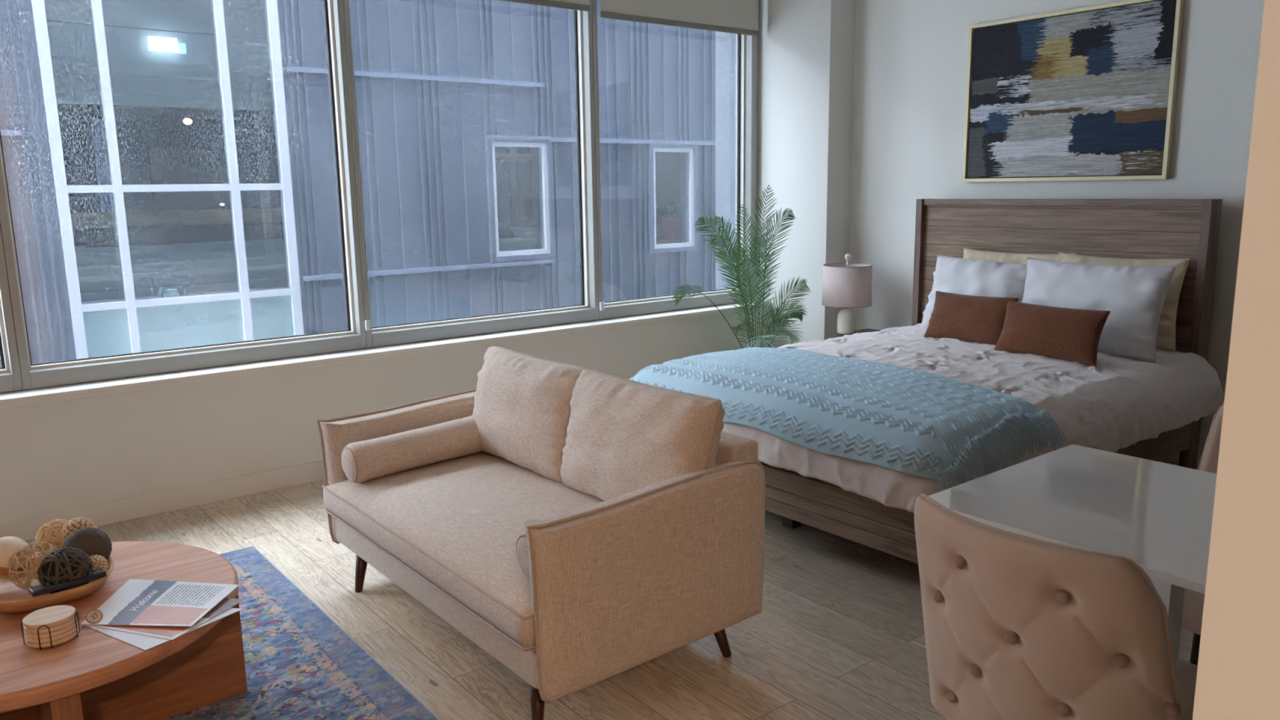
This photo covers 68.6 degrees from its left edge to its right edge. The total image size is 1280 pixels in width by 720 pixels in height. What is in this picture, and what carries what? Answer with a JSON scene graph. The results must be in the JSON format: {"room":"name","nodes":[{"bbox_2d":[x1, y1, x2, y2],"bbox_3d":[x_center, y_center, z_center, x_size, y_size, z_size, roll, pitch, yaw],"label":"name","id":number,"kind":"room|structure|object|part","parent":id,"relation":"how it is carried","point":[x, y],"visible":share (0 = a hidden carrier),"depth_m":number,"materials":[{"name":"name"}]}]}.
{"room":"studio apartment","nodes":[
{"label":"studio apartment","id":0,"kind":"room"},
{"bbox_2d":[0,300,772,522],"bbox_3d":[-2.452,-0.734,4.314,8.420,2.950,0.380,-9,13,-38],"label":"wall","id":1,"kind":"structure","parent":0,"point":[55,456],"depth_m":4.68,"materials":[{"name":"white paint"}]},
{"bbox_2d":[0,226,22,392],"bbox_3d":[-3.429,-0.851,3.542,1.598,2.188,0.140,-9,13,-38],"label":"window","id":2,"kind":"structure","parent":1,"relation":"attached to","point":[11,380],"depth_m":4.13,"materials":[{"name":"grey metal"}]},
{"bbox_2d":[0,460,324,541],"bbox_3d":[-2.336,0.687,4.446,8.408,0.105,0.012,-9,13,-38],"label":"baseboard","id":3,"kind":"structure","parent":1,"relation":"attached to","point":[26,528],"depth_m":4.51,"materials":[{"name":"white paint"}]},
{"bbox_2d":[0,0,366,390],"bbox_3d":[-2.180,-1.051,4.518,1.593,2.188,0.140,-9,13,-38],"label":"window","id":4,"kind":"structure","parent":1,"relation":"attached to","point":[50,374],"depth_m":4.83,"materials":[{"name":"grey metal"}]},
{"bbox_2d":[342,0,599,347],"bbox_3d":[-0.940,-1.250,5.487,1.575,2.188,0.140,-9,13,-38],"label":"window","id":5,"kind":"structure","parent":1,"relation":"attached to","point":[588,309],"depth_m":5.83,"materials":[{"name":"grey metal"}]},
{"bbox_2d":[343,0,590,330],"bbox_3d":[-0.894,-1.318,5.354,1.536,2.163,0.056,-9,13,-38],"label":"roller shade","id":6,"kind":"object","parent":5,"relation":"attached to","point":[580,5],"visible":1,"depth_m":5.33,"materials":[{"name":"beige fabric"}]},
{"bbox_3d":[-1.489,-1.222,4.908,0.030,2.055,0.005,-9,13,-38],"label":"chain","id":7,"kind":"part","parent":6,"relation":"part of","materials":[{"name":"beige"}]},
{"bbox_2d":[591,0,759,319],"bbox_3d":[0.246,-1.439,6.414,1.456,2.188,0.140,-9,13,-38],"label":"window","id":8,"kind":"structure","parent":1,"relation":"attached to","point":[747,46],"depth_m":6.71,"materials":[{"name":"grey metal"}]},
{"bbox_2d":[593,0,758,311],"bbox_3d":[0.288,-1.487,6.281,1.413,2.203,0.056,-9,13,-38],"label":"roller shade","id":9,"kind":"object","parent":8,"relation":"attached to","point":[732,16],"visible":1,"depth_m":6.15,"materials":[{"name":"beige fabric"}]},
{"bbox_3d":[-0.259,-1.400,5.872,0.030,2.098,0.005,-9,13,-38],"label":"chain","id":10,"kind":"part","parent":9,"relation":"part of","materials":[{"name":"beige"}]},
{"bbox_2d":[25,459,1198,719],"bbox_3d":[0.281,1.331,1.443,9.070,0.150,8.720,-9,13,-38],"label":"floor","id":11,"kind":"structure","parent":0,"point":[838,633],"depth_m":3.15,"materials":[{"name":"brown wood"}]},
{"bbox_2d":[162,546,439,719],"bbox_3d":[-1.738,1.144,2.183,2.464,0.010,2.828,-9,13,-38],"label":"area rug","id":12,"kind":"object","parent":11,"relation":"on","point":[300,664],"visible":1,"depth_m":2.99,"materials":[{"name":"carpet"}]},
{"bbox_2d":[0,541,247,719],"bbox_3d":[-1.598,0.862,2.542,0.978,0.410,0.976,-9,13,-38],"label":"coffee table","id":13,"kind":"object","parent":12,"relation":"on","point":[94,674],"visible":0.76,"depth_m":2.62,"materials":[{"name":"brown wood"}]},
{"bbox_2d":[21,611,79,649],"bbox_3d":[-1.455,0.659,2.319,0.101,0.062,0.101,4,12,26],"label":"holder","id":14,"kind":"object","parent":13,"relation":"on","point":[51,646],"visible":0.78,"depth_m":2.29,"materials":[{"name":"black metal"}]},
{"bbox_2d":[25,628,78,648],"bbox_3d":[-1.454,0.681,2.323,0.111,0.011,0.111,-9,13,-38],"label":"coaster","id":15,"kind":"object","parent":14,"relation":"in","point":[73,634],"visible":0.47,"depth_m":2.28,"materials":[{"name":"brown wood"}]},
{"bbox_2d":[24,622,77,643],"bbox_3d":[-1.454,0.669,2.320,0.111,0.011,0.111,-9,13,-38],"label":"coaster","id":16,"kind":"object","parent":15,"relation":"on","point":[73,629],"visible":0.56,"depth_m":2.28,"materials":[{"name":"brown wood"}]},
{"bbox_2d":[23,618,76,638],"bbox_3d":[-1.455,0.657,2.318,0.111,0.011,0.111,-9,13,-38],"label":"coaster","id":17,"kind":"object","parent":16,"relation":"on","point":[72,625],"visible":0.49,"depth_m":2.27,"materials":[{"name":"brown wood"}]},
{"bbox_2d":[22,616,76,633],"bbox_3d":[-1.455,0.645,2.316,0.111,0.011,0.111,-9,13,-38],"label":"coaster","id":18,"kind":"object","parent":17,"relation":"on","point":[72,620],"visible":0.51,"depth_m":2.27,"materials":[{"name":"brown wood"}]},
{"bbox_2d":[22,604,75,629],"bbox_3d":[-1.455,0.633,2.314,0.111,0.011,0.111,-9,13,-38],"label":"coaster","id":19,"kind":"object","parent":18,"relation":"on","point":[50,616],"visible":1,"depth_m":2.30,"materials":[{"name":"brown wood"}]},
{"bbox_2d":[0,555,113,613],"bbox_3d":[-1.638,0.611,2.585,0.326,0.069,0.336,-9,13,-38],"label":"wooden bowl","id":20,"kind":"object","parent":13,"relation":"on","point":[13,599],"visible":0.52,"depth_m":2.51,"materials":[{"name":"brown wood"}]},
{"bbox_2d":[0,536,31,577],"bbox_3d":[-1.738,0.542,2.581,0.112,0.112,0.113,-9,13,-38],"label":"decorative ball","id":21,"kind":"object","parent":20,"relation":"in","point":[9,545],"visible":0.74,"depth_m":2.55,"materials":[{"name":"beige wood"}]},
{"bbox_2d":[7,541,57,590],"bbox_3d":[-1.642,0.559,2.551,0.130,0.129,0.131,-9,13,-38],"label":"decorative ball","id":22,"kind":"object","parent":20,"relation":"in","point":[35,545],"visible":0.66,"depth_m":2.52,"materials":[{"name":"wicker"}]},
{"bbox_2d":[35,519,67,555],"bbox_3d":[-1.668,0.510,2.690,0.107,0.107,0.107,1,11,8],"label":"decorative ball","id":23,"kind":"object","parent":20,"relation":"in","point":[50,532],"visible":0.43,"depth_m":2.65,"materials":[{"name":"brown wicker"}]},
{"bbox_2d":[36,546,93,593],"bbox_3d":[-1.545,0.569,2.526,0.128,0.130,0.128,-9,13,-38],"label":"decorative ball","id":24,"kind":"object","parent":20,"relation":"in","point":[65,563],"visible":0.78,"depth_m":2.49,"materials":[{"name":"black wicker"}]},
{"bbox_2d":[27,568,106,596],"bbox_3d":[-1.515,0.588,2.487,0.040,0.017,0.176,9,14,42],"label":"remote control","id":25,"kind":"object","parent":20,"relation":"on","point":[46,588],"visible":1,"depth_m":2.47,"materials":[{"name":"black plastic"}]},
{"bbox_2d":[60,516,97,542],"bbox_3d":[-1.605,0.497,2.687,0.093,0.093,0.093,-9,13,-38],"label":"decorative ball","id":26,"kind":"object","parent":20,"relation":"in","point":[71,526],"visible":0.44,"depth_m":2.66,"materials":[{"name":"brown wicker"}]},
{"bbox_2d":[62,527,111,560],"bbox_3d":[-1.550,0.531,2.633,0.122,0.123,0.122,-7,12,-30],"label":"decorative ball","id":27,"kind":"object","parent":20,"relation":"in","point":[93,541],"visible":0.67,"depth_m":2.60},
{"bbox_2d":[88,555,108,571],"bbox_3d":[-1.496,0.567,2.579,0.062,0.062,0.062,-9,13,-38],"label":"decorative ball","id":28,"kind":"object","parent":20,"relation":"in","point":[99,562],"visible":0.53,"depth_m":2.57,"materials":[{"name":"brown wicker"}]},
{"bbox_3d":[-1.602,0.886,2.539,0.060,0.365,0.925,-9,13,-38],"label":"panel","id":29,"kind":"part","parent":13,"relation":"part of","materials":[{"name":"brown wood"}]},
{"bbox_2d":[80,609,102,629],"bbox_3d":[-1.393,0.659,2.383,0.053,0.040,0.030,-9,13,-38],"label":"tag","id":30,"kind":"object","parent":13,"relation":"on","point":[93,616],"visible":0.99,"depth_m":2.38,"materials":[{"name":"beige wood"}]},
{"bbox_2d":[84,608,243,650],"bbox_3d":[-1.233,0.666,2.435,0.280,0.001,0.263,5,12,31],"label":"booklet","id":31,"kind":"object","parent":13,"relation":"on","point":[144,642],"visible":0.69,"depth_m":2.33,"materials":[{"name":"white paper"}]},
{"bbox_2d":[85,598,245,639],"bbox_3d":[-1.241,0.659,2.459,0.301,0.003,0.239,3,11,18],"label":"booklet","id":32,"kind":"object","parent":31,"relation":"on","point":[171,633],"visible":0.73,"depth_m":2.37,"materials":[{"name":"white paper"}]},
{"bbox_2d":[80,578,239,626],"bbox_3d":[-1.281,0.644,2.501,0.338,0.012,0.256,0,11,6],"label":"booklet","id":33,"kind":"object","parent":32,"relation":"on","point":[150,602],"visible":0.98,"depth_m":2.49,"materials":[{"name":"white paper"}]},
{"bbox_2d":[316,345,765,719],"bbox_3d":[-0.398,0.486,3.285,0.929,0.870,1.579,-9,13,-38],"label":"loveseat","id":34,"kind":"object","parent":11,"relation":"on","point":[642,519],"visible":0.96,"depth_m":2.86,"materials":[{"name":"beige fabric"}]},
{"bbox_3d":[-1.053,0.796,3.564,0.066,0.176,0.049,2,11,17],"label":"leg","id":35,"kind":"part","parent":34,"relation":"part of","materials":[{"name":"brown wood"}]},
{"bbox_3d":[-0.869,0.416,3.842,0.852,0.514,0.116,-9,13,-38],"label":"arm","id":36,"kind":"part","parent":34,"relation":"part of","materials":[{"name":"beige fabric"}]},
{"bbox_2d":[341,416,482,483],"bbox_3d":[-0.856,0.339,3.608,0.578,0.168,0.162,-9,13,-38],"label":"bolster pillow","id":37,"kind":"object","parent":34,"relation":"on","point":[362,461],"visible":0.84,"depth_m":3.53,"materials":[{"name":"beige fabric"}]},
{"bbox_3d":[-0.409,0.674,3.315,0.818,0.147,1.440,-9,13,-38],"label":"seat","id":38,"kind":"part","parent":34,"relation":"part of","materials":[{"name":"beige fabric"}]},
{"bbox_2d":[323,450,604,648],"bbox_3d":[-0.456,0.542,3.252,0.782,0.158,1.463,-9,13,-38],"label":"seat cushion","id":39,"kind":"object","parent":34,"relation":"on","point":[456,524],"depth_m":3.09,"materials":[{"name":"beige fabric"}]},
{"bbox_2d":[515,531,529,577],"bbox_3d":[-0.116,0.503,2.725,0.520,0.152,0.139,-9,13,-38],"label":"bolster pillow","id":40,"kind":"object","parent":34,"relation":"on","point":[522,550],"visible":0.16,"depth_m":2.58,"materials":[{"name":"beige fabric"}]},
{"bbox_2d":[471,346,584,483],"bbox_3d":[-0.434,0.196,3.621,0.271,0.416,0.682,-9,13,-38],"label":"cushion","id":41,"kind":"object","parent":34,"relation":"on","point":[521,409],"depth_m":3.47,"materials":[{"name":"beige fabric"}]},
{"bbox_3d":[-0.285,0.956,2.634,0.057,0.176,0.059,-9,13,-38],"label":"leg","id":42,"kind":"part","parent":34,"relation":"part of","materials":[{"name":"brown wood"}]},
{"bbox_2d":[560,369,724,501],"bbox_3d":[-0.013,0.287,3.096,0.270,0.418,0.701,-9,13,-38],"label":"cushion","id":43,"kind":"object","parent":34,"relation":"on","point":[620,436],"depth_m":2.97,"materials":[{"name":"beige fabric"}]},
{"bbox_3d":[0.043,0.611,2.715,0.852,0.514,0.116,-9,13,-38],"label":"arm","id":44,"kind":"part","parent":34,"relation":"part of","materials":[{"name":"beige fabric"}]},
{"bbox_3d":[0.250,0.871,3.040,0.094,0.182,0.049,2,11,16],"label":"leg","id":45,"kind":"part","parent":34,"relation":"part of","materials":[{"name":"brown wood"}]},
{"bbox_3d":[-0.080,0.436,3.534,0.115,0.540,1.360,-9,13,-38],"label":"backrest","id":46,"kind":"part","parent":34,"relation":"part of","materials":[{"name":"beige fabric"}]},
{"bbox_2d":[671,185,811,348],"bbox_3d":[0.715,-0.374,6.095,1.169,1.500,0.525,-9,13,-38],"label":"potted palm","id":47,"kind":"object","parent":11,"relation":"on","point":[746,281],"visible":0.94,"depth_m":6.22,"materials":[{"name":"green plant"}]},
{"bbox_2d":[836,328,880,337],"bbox_3d":[1.589,0.079,6.298,0.330,0.508,0.425,-9,13,-38],"label":"nightstand","id":48,"kind":"object","parent":11,"relation":"on","point":[868,330],"visible":0.11,"depth_m":6.39,"materials":[{"name":"brown wood"}]},
{"bbox_2d":[822,253,872,334],"bbox_3d":[1.378,-0.439,6.250,0.329,0.534,0.329,-9,13,-38],"label":"table lamp","id":49,"kind":"object","parent":48,"relation":"on","point":[846,285],"visible":0.99,"depth_m":6.12,"materials":[{"name":"white fabric"}]},
{"bbox_3d":[1.377,-0.498,6.239,0.326,0.265,0.326,-9,13,-38],"label":"lamp shade","id":50,"kind":"part","parent":49,"relation":"part of","materials":[{"name":"fabric"}]},
{"bbox_3d":[1.379,-0.370,6.262,0.329,0.004,0.329,-9,13,-38],"label":"rim trim","id":51,"kind":"part","parent":49,"relation":"part of","materials":[{"name":"grey fabric"}]},
{"bbox_3d":[1.375,-0.628,6.215,0.319,0.004,0.319,-9,13,-38],"label":"rim trim","id":52,"kind":"part","parent":49,"relation":"part of","materials":[{"name":"grey metal"}]},
{"bbox_2d":[757,198,1222,564],"bbox_3d":[1.411,-0.066,4.653,2.403,1.397,1.685,-9,13,-38],"label":"bed","id":53,"kind":"object","parent":11,"relation":"on","point":[1125,228],"visible":0.3,"depth_m":4.77,"materials":[{"name":"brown wood"}]},
{"bbox_3d":[0.677,0.657,4.178,0.060,0.170,0.060,-9,13,-38],"label":"leg","id":54,"kind":"part","parent":53,"relation":"part of","materials":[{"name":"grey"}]},
{"bbox_3d":[0.494,0.525,4.011,0.038,0.195,1.683,-9,13,-38],"label":"footboard","id":55,"kind":"part","parent":53,"relation":"part of","materials":[{"name":"brown wood"}]},
{"bbox_3d":[1.789,-0.318,5.981,0.125,1.397,0.042,-9,13,-38],"label":"headboard post","id":56,"kind":"part","parent":53,"relation":"part of","materials":[{"name":"grey wood"}]},
{"bbox_2d":[721,323,1224,512],"bbox_3d":[1.341,0.125,4.549,2.358,0.325,1.892,-9,13,-38],"label":"duvet","id":57,"kind":"object","parent":53,"relation":"on","point":[1113,405],"visible":0.37,"depth_m":4.07,"materials":[{"name":"white fabric"}]},
{"bbox_2d":[629,347,1066,490],"bbox_3d":[0.758,0.203,4.079,0.881,0.320,1.941,-9,13,-38],"label":"throw blanket","id":58,"kind":"object","parent":57,"relation":"on","point":[910,421],"visible":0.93,"depth_m":3.62,"materials":[{"name":"blue fabric"}]},
{"bbox_2d":[924,290,1019,345],"bbox_3d":[1.731,-0.216,4.932,0.165,0.256,0.492,-9,13,-38],"label":"lumbar cushion","id":59,"kind":"object","parent":57,"relation":"on","point":[966,317],"visible":0.87,"depth_m":4.88,"materials":[{"name":"orange fabric"}]},
{"bbox_2d":[920,255,1026,328],"bbox_3d":[1.875,-0.343,5.222,0.273,0.436,0.661,-9,13,-38],"label":"bed pillow","id":60,"kind":"object","parent":57,"relation":"on","point":[970,277],"visible":0.43,"depth_m":5.15,"materials":[{"name":"white fabric"}]},
{"bbox_2d":[963,248,1075,264],"bbox_3d":[2.113,-0.393,5.354,0.186,0.456,0.682,-9,13,-38],"label":"bed pillow","id":61,"kind":"object","parent":57,"relation":"on","point":[1015,258],"visible":0.12,"depth_m":5.35,"materials":[{"name":"fabric"}]},
{"bbox_2d":[994,300,1111,366],"bbox_3d":[1.958,-0.134,4.487,0.167,0.258,0.501,-9,13,-38],"label":"lumbar cushion","id":62,"kind":"object","parent":57,"relation":"on","point":[1071,335],"visible":1,"depth_m":4.42,"materials":[{"name":"orange fabric"}]},
{"bbox_2d":[1021,257,1177,363],"bbox_3d":[2.243,-0.265,4.702,0.260,0.455,0.742,-9,13,-38],"label":"bed pillow","id":63,"kind":"object","parent":57,"relation":"on","point":[1135,296],"visible":0.7,"depth_m":4.53,"materials":[{"name":"white fabric"}]},
{"bbox_2d":[1057,252,1190,351],"bbox_3d":[2.474,-0.315,4.900,0.205,0.457,0.676,-8,13,-34],"label":"bed pillow","id":64,"kind":"object","parent":57,"relation":"on","point":[1166,337],"visible":0.25,"depth_m":4.67,"materials":[{"name":"fabric"}]},
{"bbox_3d":[2.292,-0.315,5.325,0.032,1.115,1.598,-9,13,-38],"label":"headboard panel","id":65,"kind":"part","parent":53,"relation":"part of","materials":[{"name":"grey wood"}]},
{"bbox_3d":[1.897,0.492,4.073,2.240,0.195,0.030,-9,13,-38],"label":"rail","id":66,"kind":"part","parent":53,"relation":"part of","materials":[{"name":"brown wood"}]},
{"bbox_3d":[2.811,-0.100,4.718,0.125,1.397,0.042,-9,13,-38],"label":"headboard post","id":67,"kind":"part","parent":53,"relation":"part of","materials":[{"name":"grey wood"}]},
{"bbox_2d":[914,493,1197,719],"bbox_3d":[0.902,0.699,1.947,0.654,0.893,0.542,-9,13,-38],"label":"dining chair","id":68,"kind":"object","parent":11,"relation":"on","point":[1017,627],"visible":0.99,"depth_m":1.69,"materials":[{"name":"beige fabric"}]},
{"bbox_3d":[0.979,0.719,2.013,0.450,0.135,0.426,-9,13,-38],"label":"seat","id":69,"kind":"part","parent":68,"relation":"part of","materials":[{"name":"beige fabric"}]},
{"bbox_2d":[928,444,1217,657],"bbox_3d":[1.298,0.724,2.194,0.760,0.737,1.030,-9,13,-38],"label":"dining table","id":70,"kind":"object","parent":11,"relation":"on","point":[1156,515],"visible":0.5,"depth_m":2.22,"materials":[{"name":"white paint"}]},
{"bbox_2d":[1181,401,1224,665],"bbox_3d":[1.710,0.573,2.565,0.654,0.893,0.542,-9,13,-38],"label":"dining chair","id":71,"kind":"object","parent":11,"relation":"on","point":[1193,602],"visible":0.08,"depth_m":2.78,"materials":[{"name":"beige fabric"}]},
{"bbox_3d":[1.634,0.617,2.512,0.450,0.135,0.426,-9,13,-38],"label":"seat","id":72,"kind":"part","parent":71,"relation":"part of","materials":[{"name":"beige fabric"}]},
{"bbox_3d":[1.684,0.798,2.828,0.035,0.355,0.087,1,11,9],"label":"leg","id":73,"kind":"part","parent":71,"relation":"part of","materials":[{"name":"black"}]},
{"bbox_3d":[1.860,0.372,2.652,0.264,0.528,0.542,-9,13,-38],"label":"backrest","id":74,"kind":"part","parent":71,"relation":"part of","materials":[{"name":"beige fabric"}]},
{"bbox_2d":[756,0,1264,448],"bbox_3d":[3.558,-0.747,3.879,0.450,2.950,8.540,-9,13,-38],"label":"wall","id":75,"kind":"structure","parent":0,"point":[862,103],"depth_m":6.16,"materials":[{"name":"white paint"}]},
{"bbox_2d":[961,0,1184,182],"bbox_3d":[2.365,-1.473,5.257,0.046,0.922,1.190,-9,13,-38],"label":"framed painting","id":76,"kind":"object","parent":75,"relation":"attached to","point":[1087,93],"visible":1,"depth_m":5.19,"materials":[{"name":"painted canvas"},{"name":"brushed gold"}]},
{"bbox_2d":[1164,446,1204,466],"bbox_3d":[3.604,0.688,3.941,0.262,0.105,8.197,-9,13,-38],"label":"baseboard","id":77,"kind":"structure","parent":75,"relation":"attached to","point":[1175,458],"depth_m":5.03,"materials":[{"name":"white paint"}]},
{"bbox_2d":[1192,0,1279,719],"bbox_3d":[1.795,0.092,-0.510,0.120,2.950,3.752,-9,13,-38],"label":"wall","id":78,"kind":"structure","parent":0,"point":[1238,671],"depth_m":0.92,"materials":[{"name":"matte beige paint"}]},
{"label":"outside","id":79,"kind":"structure","parent":0,"visible":0},
{"bbox_3d":[-1.059,4.048,8.730,24.000,0.100,2.900,-9,13,-38],"label":"ground","id":80,"kind":"structure","parent":79,"visible":0},
{"bbox_2d":[0,0,715,367],"bbox_3d":[-1.413,-0.541,11.027,14.600,8.100,2.400,-9,13,-38],"label":"building","id":81,"kind":"structure","parent":80,"relation":"on","point":[115,200],"depth_m":8.90,"materials":[{"name":"blue metal"}]},
{"bbox_2d":[147,35,186,53],"bbox_3d":[-4.380,-2.917,8.698,0.310,0.130,0.040,-9,13,-38],"label":"light panel","id":82,"kind":"object","parent":81,"relation":"attached to","point":[155,43],"visible":1,"depth_m":8.67,"materials":[{"name":"white plastic"}]},
{"bbox_2d":[177,42,186,53],"bbox_3d":[-4.284,-2.913,8.777,0.065,0.090,0.040,-9,13,-38],"label":"diffuser","id":83,"kind":"object","parent":82,"relation":"attached to","point":[181,47],"depth_m":8.76,"materials":[{"name":"white plastic"}]},
{"bbox_2d":[160,288,180,297],"bbox_3d":[-3.860,-0.553,7.715,0.130,0.058,0.090,-9,13,-38],"label":"box","id":84,"kind":"object","parent":81,"relation":"on","point":[170,292],"visible":1,"depth_m":7.69,"materials":[{"name":"white"}]},
{"bbox_3d":[-4.598,-1.811,9.498,0.630,0.650,0.050,-9,13,-38],"label":"door","id":85,"kind":"part","parent":81,"relation":"part of","materials":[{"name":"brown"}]},
{"bbox_3d":[-3.770,-0.529,7.825,1.680,0.032,0.180,-9,13,-38],"label":"sill","id":86,"kind":"part","parent":81,"relation":"part of","materials":[{"name":"white metal"}]},
{"bbox_2d":[182,118,192,124],"bbox_3d":[-4.275,-2.254,8.871,0.084,0.060,0.084,-9,13,-38],"label":"recessed light","id":87,"kind":"object","parent":81,"relation":"attached to","point":[186,121],"visible":1,"depth_m":8.84,"materials":[{"name":"white"}]},
{"bbox_3d":[-3.678,-0.038,7.809,1.680,0.890,0.010,-9,13,-38],"label":"frosted pane","id":88,"kind":"part","parent":81,"relation":"part of","materials":[{"name":"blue glass"}]},
{"bbox_2d":[494,146,537,238],"bbox_3d":[-1.517,-1.901,11.242,0.680,2.500,0.120,-9,13,-38],"label":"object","id":89,"kind":"object","parent":81,"relation":"in","point":[514,166],"visible":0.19,"depth_m":11.23,"materials":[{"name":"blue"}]},
{"bbox_3d":[-1.506,-1.896,11.212,0.080,2.500,0.060,-9,13,-38],"label":"post","id":90,"kind":"part","parent":89,"relation":"part of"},
{"bbox_3d":[-1.503,-2.413,11.119,0.680,0.070,0.050,-9,13,-38],"label":"rail","id":91,"kind":"part","parent":89,"relation":"part of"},
{"bbox_3d":[-1.491,-1.636,11.263,0.680,0.070,0.050,-9,13,-38],"label":"rail","id":92,"kind":"part","parent":89,"relation":"part of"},
{"bbox_3d":[-1.264,-1.935,11.402,0.080,2.500,0.060,-9,13,-38],"label":"post","id":93,"kind":"part","parent":89,"relation":"part of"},
{"bbox_2d":[498,236,537,251],"bbox_3d":[-1.277,-0.936,10.486,1.550,0.830,0.600,-9,13,-38],"label":"countertop","id":94,"kind":"structure","parent":81,"relation":"in","point":[510,243],"depth_m":10.08,"materials":[{"name":"green"}]},
{"bbox_2d":[509,226,537,239],"bbox_3d":[-1.257,-1.413,10.420,0.380,0.130,0.380,-9,13,-38],"label":"bowl","id":95,"kind":"object","parent":94,"relation":"on","point":[522,232],"visible":0.83,"depth_m":10.30,"materials":[{"name":"white ceramic"}]},
{"bbox_2d":[655,151,680,208],"bbox_3d":[0.388,-2.600,13.211,0.500,0.900,0.025,-9,13,-38],"label":"poster","id":96,"kind":"object","parent":81,"relation":"attached to","point":[668,188],"visible":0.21,"depth_m":13.21,"materials":[{"name":"grey paper"}]},
{"bbox_2d":[656,237,680,244],"bbox_3d":[0.301,-1.421,11.354,1.100,0.060,0.400,-9,13,-38],"label":"shelf ledge","id":97,"kind":"object","parent":81,"relation":"attached to","point":[658,241],"visible":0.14,"depth_m":11.17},
{"bbox_2d":[657,198,680,239],"bbox_3d":[0.378,-1.697,11.306,0.384,0.497,0.407,0,11,6],"label":"potted plant","id":98,"kind":"object","parent":97,"relation":"on","point":[670,221],"visible":0.98,"depth_m":11.27,"materials":[{"name":"green plant"}]},
{"bbox_3d":[0.372,-1.588,11.344,0.240,0.270,0.240,-9,13,-38],"label":"pot","id":99,"kind":"part","parent":98,"relation":"part of","materials":[{"name":"grey ceramic"}]},
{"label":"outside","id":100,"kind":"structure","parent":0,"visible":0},
{"bbox_2d":[715,31,736,289],"bbox_3d":[-0.210,-4.151,5.967,36.000,17.000,0.280,-9,13,-38],"label":"wall","id":101,"kind":"structure","parent":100,"point":[725,42],"depth_m":7.13,"materials":[{"name":"grey paint"}]}
]}

